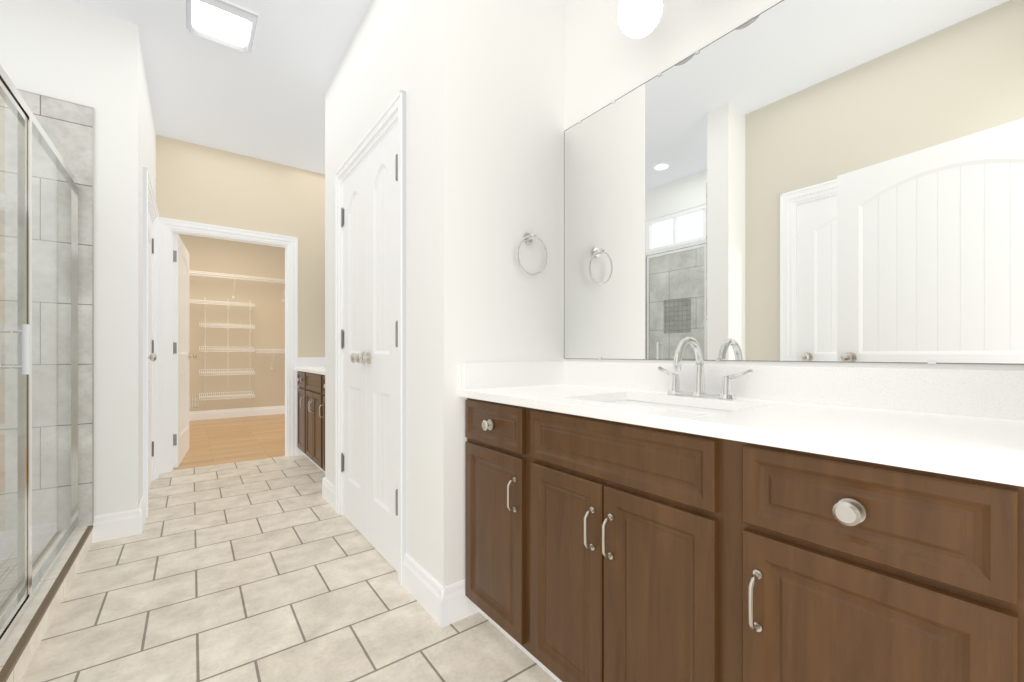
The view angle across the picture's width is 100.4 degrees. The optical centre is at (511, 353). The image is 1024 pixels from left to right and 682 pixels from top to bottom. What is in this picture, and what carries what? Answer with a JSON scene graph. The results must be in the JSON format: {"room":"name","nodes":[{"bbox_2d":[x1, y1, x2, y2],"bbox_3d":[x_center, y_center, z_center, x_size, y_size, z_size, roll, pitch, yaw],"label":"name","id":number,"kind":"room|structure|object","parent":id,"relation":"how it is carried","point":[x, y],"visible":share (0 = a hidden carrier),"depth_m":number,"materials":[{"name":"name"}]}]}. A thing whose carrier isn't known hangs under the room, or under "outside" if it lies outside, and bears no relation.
{"room":"bathroom","nodes":[
{"label":"bathroom","id":0,"kind":"room"},
{"bbox_2d":[0,0,139,515],"bbox_3d":[-2.616,-0.415,2.038,1.260,2.830,0.100,0,0,-37],"label":"wall","id":1,"kind":"structure","parent":0,"point":[66,50],"depth_m":2.30,"materials":[{"name":"white paint"}]},
{"bbox_2d":[140,40,155,501],"bbox_3d":[-2.608,-0.415,2.969,0.130,2.830,1.379,0,0,-37],"label":"wall","id":2,"kind":"structure","parent":0,"point":[147,144],"depth_m":2.59,"materials":[{"name":"white paint"}]},
{"bbox_2d":[133,496,145,534],"bbox_3d":[-2.154,0.932,2.486,0.016,0.135,0.294,0,0,-37],"label":"baseboard","id":3,"kind":"structure","parent":2,"relation":"attached to","point":[139,515],"depth_m":2.37,"materials":[{"name":"white paint"}]},
{"bbox_2d":[148,209,156,490],"bbox_3d":[-2.561,-0.028,3.023,0.104,2.040,0.864,0,0,-37],"label":"door","id":4,"kind":"structure","parent":2,"relation":"in","point":[152,356],"depth_m":3.26,"materials":[{"name":"white paint"}]},
{"bbox_2d":[67,0,371,173],"bbox_3d":[-1.930,-1.855,2.540,2.960,0.050,9.820,0,0,-37],"label":"ceiling","id":5,"kind":"structure","parent":0,"point":[264,99],"depth_m":2.80,"materials":[{"name":"white paint"}]},
{"bbox_2d":[186,0,257,52],"bbox_3d":[-1.591,-1.807,2.338,0.310,0.044,0.340,0,0,-37],"label":"light fixture","id":6,"kind":"object","parent":5,"relation":"attached to","point":[227,23],"visible":0.88,"depth_m":2.32,"materials":[{"name":"white paint"}]},
{"bbox_2d":[173,414,284,469],"bbox_3d":[-3.706,1.025,5.208,2.520,0.050,3.420,0,0,-37],"label":"floor","id":7,"kind":"structure","parent":0,"point":[224,440],"depth_m":4.92,"materials":[{"name":"beige wood"}]},
{"bbox_2d":[175,233,284,411],"bbox_3d":[-4.703,-0.415,6.536,2.280,2.830,0.100,0,0,-37],"label":"wall","id":8,"kind":"structure","parent":0,"point":[265,383],"depth_m":6.72,"materials":[{"name":"beige paint"}]},
{"bbox_2d":[189,297,254,401],"bbox_3d":[-4.575,-0.058,6.375,1.238,1.603,0.312,0,0,-37],"label":"closet shelves","id":9,"kind":"object","parent":8,"relation":"attached to","point":[229,349],"visible":0.88,"depth_m":6.49,"materials":[{"name":"white metal"}]},
{"bbox_2d":[189,270,284,301],"bbox_3d":[-4.578,-1.037,6.371,2.308,0.334,0.315,0,0,-37],"label":"wire closet shelf","id":10,"kind":"object","parent":8,"relation":"attached to","point":[254,278],"visible":0.6,"depth_m":6.55,"materials":[{"name":"white metal"}]},
{"bbox_2d":[189,405,284,420],"bbox_3d":[-4.671,0.932,6.487,2.250,0.135,0.016,0,0,-37],"label":"baseboard","id":11,"kind":"structure","parent":8,"relation":"attached to","point":[255,411],"depth_m":6.72,"materials":[{"name":"white paint"}]},
{"bbox_2d":[255,349,284,369],"bbox_3d":[-3.862,0.093,6.908,0.518,0.334,0.315,0,0,-37],"label":"wire closet shelf","id":12,"kind":"object","parent":8,"relation":"attached to","point":[270,351],"visible":0.73,"depth_m":6.77,"materials":[{"name":"white metal"}]},
{"bbox_2d":[156,135,324,387],"bbox_3d":[-2.400,-0.415,4.050,1.699,2.830,0.100,0,0,-37],"label":"wall","id":13,"kind":"structure","parent":0,"point":[197,183],"depth_m":4.00,"materials":[{"name":"beige paint"}]},
{"bbox_2d":[173,233,196,467],"bbox_3d":[-3.139,-0.028,4.110,0.174,2.040,0.874,0,0,-37],"label":"closet door","id":14,"kind":"structure","parent":13,"relation":"in","point":[181,357],"depth_m":3.94,"materials":[{"name":"white paint"}]},
{"bbox_2d":[20,455,556,681],"bbox_3d":[-1.384,1.025,1.812,2.960,0.050,4.800,0,0,-37],"label":"floor","id":15,"kind":"structure","parent":0,"point":[275,569],"depth_m":1.69,"materials":[{"name":"beige tile"}]},
{"bbox_2d":[0,525,92,681],"bbox_3d":[-2.178,0.954,1.398,0.971,0.092,1.428,0,0,-37],"label":"shower curb","id":16,"kind":"object","parent":15,"relation":"on","point":[20,645],"visible":0.67,"depth_m":1.61,"materials":[{"name":"tile"}]},
{"bbox_2d":[0,64,78,647],"bbox_3d":[-1.843,0.008,1.649,0.082,1.796,1.426,0,0,-37],"label":"shower enclosure","id":17,"kind":"object","parent":16,"relation":"on","point":[28,125],"visible":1,"depth_m":1.56,"materials":[{"name":"clear glass"}]},
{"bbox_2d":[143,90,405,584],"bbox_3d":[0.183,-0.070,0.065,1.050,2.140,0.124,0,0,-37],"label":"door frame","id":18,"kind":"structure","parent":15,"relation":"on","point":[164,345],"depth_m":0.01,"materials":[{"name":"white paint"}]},
{"bbox_2d":[295,357,324,472],"bbox_3d":[-1.480,0.473,3.766,0.564,1.053,1.454,0,0,-37],"label":"vanity","id":19,"kind":"object","parent":15,"relation":"on","point":[311,409],"visible":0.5,"depth_m":3.75,"materials":[{"name":"brown wood"}]},
{"bbox_2d":[295,357,324,376],"bbox_3d":[-1.474,0.098,3.771,0.550,0.128,1.450,0,0,-37],"label":"countertop","id":20,"kind":"structure","parent":19,"relation":"on","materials":[{"name":"white stone"}]},
{"bbox_2d":[459,393,1023,681],"bbox_3d":[0.442,0.581,1.204,0.564,0.838,1.428,0,0,-37],"label":"bathroom vanity","id":21,"kind":"object","parent":15,"relation":"on","point":[774,523],"depth_m":0.85,"materials":[{"name":"brown wood"}]},
{"bbox_2d":[459,385,646,404],"bbox_3d":[0.155,0.148,1.597,0.550,0.028,0.452,0,0,-37],"label":"countertop","id":22,"kind":"structure","parent":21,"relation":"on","point":[533,394],"depth_m":1.48,"materials":[{"name":"white stone"}]},
{"bbox_2d":[657,337,753,398],"bbox_3d":[0.549,0.040,1.316,0.165,0.186,0.311,0,0,-37],"label":"faucet","id":23,"kind":"object","parent":21,"relation":"on","point":[699,392],"depth_m":1.33,"materials":[{"name":"silver metal"}]},
{"bbox_2d":[683,401,1023,476],"bbox_3d":[0.724,0.148,0.840,0.550,0.028,0.502,0,0,-37],"label":"countertop","id":24,"kind":"structure","parent":21,"relation":"on","point":[996,444],"depth_m":0.76,"materials":[{"name":"white stone"}]},
{"bbox_2d":[325,0,563,586],"bbox_3d":[-0.534,-0.415,2.465,0.614,2.830,1.755,0,0,-37],"label":"wall","id":25,"kind":"structure","parent":0,"point":[480,83],"depth_m":1.75,"materials":[{"name":"white paint"}]},
{"bbox_2d":[322,477,334,509],"bbox_3d":[-1.202,0.932,2.853,0.041,0.135,0.364,0,0,-37],"label":"baseboard","id":26,"kind":"structure","parent":25,"relation":"attached to","point":[328,489],"depth_m":2.85,"materials":[{"name":"white paint"}]},
{"bbox_2d":[343,158,366,538],"bbox_3d":[-0.895,-0.028,2.466,0.174,2.040,0.436,0,0,-37],"label":"door","id":27,"kind":"structure","parent":25,"relation":"in","point":[355,343],"depth_m":2.45,"materials":[{"name":"white paint"}]},
{"bbox_2d":[356,123,397,571],"bbox_3d":[-0.632,-0.028,2.115,0.174,2.040,0.436,0,0,-37],"label":"door","id":28,"kind":"structure","parent":25,"relation":"in","point":[381,357],"depth_m":2.10,"materials":[{"name":"white paint"}]},
{"bbox_2d":[403,553,460,627],"bbox_3d":[-0.347,0.932,1.712,0.041,0.135,0.359,0,0,-37],"label":"baseboard","id":29,"kind":"structure","parent":25,"relation":"attached to","point":[442,606],"depth_m":1.62,"materials":[{"name":"white paint"}]},
{"bbox_2d":[462,361,562,388],"bbox_3d":[0.022,0.084,1.767,0.520,0.100,0.020,0,0,-37],"label":"backsplash","id":30,"kind":"structure","parent":25,"relation":"attached to","point":[482,375],"depth_m":1.73,"materials":[{"name":"white stone"}]},
{"bbox_2d":[517,233,546,274],"bbox_3d":[0.081,-0.422,1.792,0.165,0.184,0.057,0,0,-37],"label":"towel ring","id":31,"kind":"object","parent":25,"relation":"attached to","point":[528,238],"visible":1,"depth_m":1.79,"materials":[{"name":"silver metal"}]},
{"bbox_2d":[618,0,662,37],"bbox_3d":[0.598,-1.234,1.299,0.200,0.263,0.640,0,0,-37],"label":"sconce","id":32,"kind":"object","parent":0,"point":[638,18],"visible":1,"depth_m":1.43,"materials":[{"name":"white glass"}]},
{"bbox_2d":[563,361,1023,420],"bbox_3d":[0.659,0.084,1.368,0.020,0.100,1.424,0,0,-37],"label":"backsplash","id":33,"kind":"structure","parent":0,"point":[980,393],"depth_m":1.12,"materials":[{"name":"white stone"}]},
{"bbox_2d":[704,361,1023,369],"bbox_3d":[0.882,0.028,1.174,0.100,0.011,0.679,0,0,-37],"label":"wall","id":34,"kind":"structure","parent":0,"point":[827,364],"depth_m":1.05,"materials":[{"name":"white paint"}]},
{"bbox_2d":[564,0,1023,364],"bbox_3d":[0.703,-0.795,1.405,0.109,1.635,1.424,0,0,-37],"label":"mirror","id":35,"kind":"object","parent":34,"relation":"attached to","point":[812,181],"depth_m":1.19,"materials":[{"name":"silver mirror"}]},
{"bbox_3d":[-2.567,-0.415,1.006,0.100,2.830,1.609,0,0,-37],"label":"wall","id":36,"kind":"structure","parent":0,"visible":0},
{"bbox_2d":[0,96,7,554],"bbox_3d":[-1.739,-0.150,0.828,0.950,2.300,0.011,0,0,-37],"label":"tiled wall","id":37,"kind":"structure","parent":36,"relation":"attached to","point":[1,102],"depth_m":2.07,"materials":[{"name":"grey tile"}]},
{"bbox_2d":[8,88,93,553],"bbox_3d":[-2.601,-0.152,1.979,0.952,2.304,0.011,0,0,-37],"label":"tiled wall","id":38,"kind":"structure","parent":36,"relation":"attached to","point":[68,127],"depth_m":2.18,"materials":[{"name":"grey tile"}]}
]}

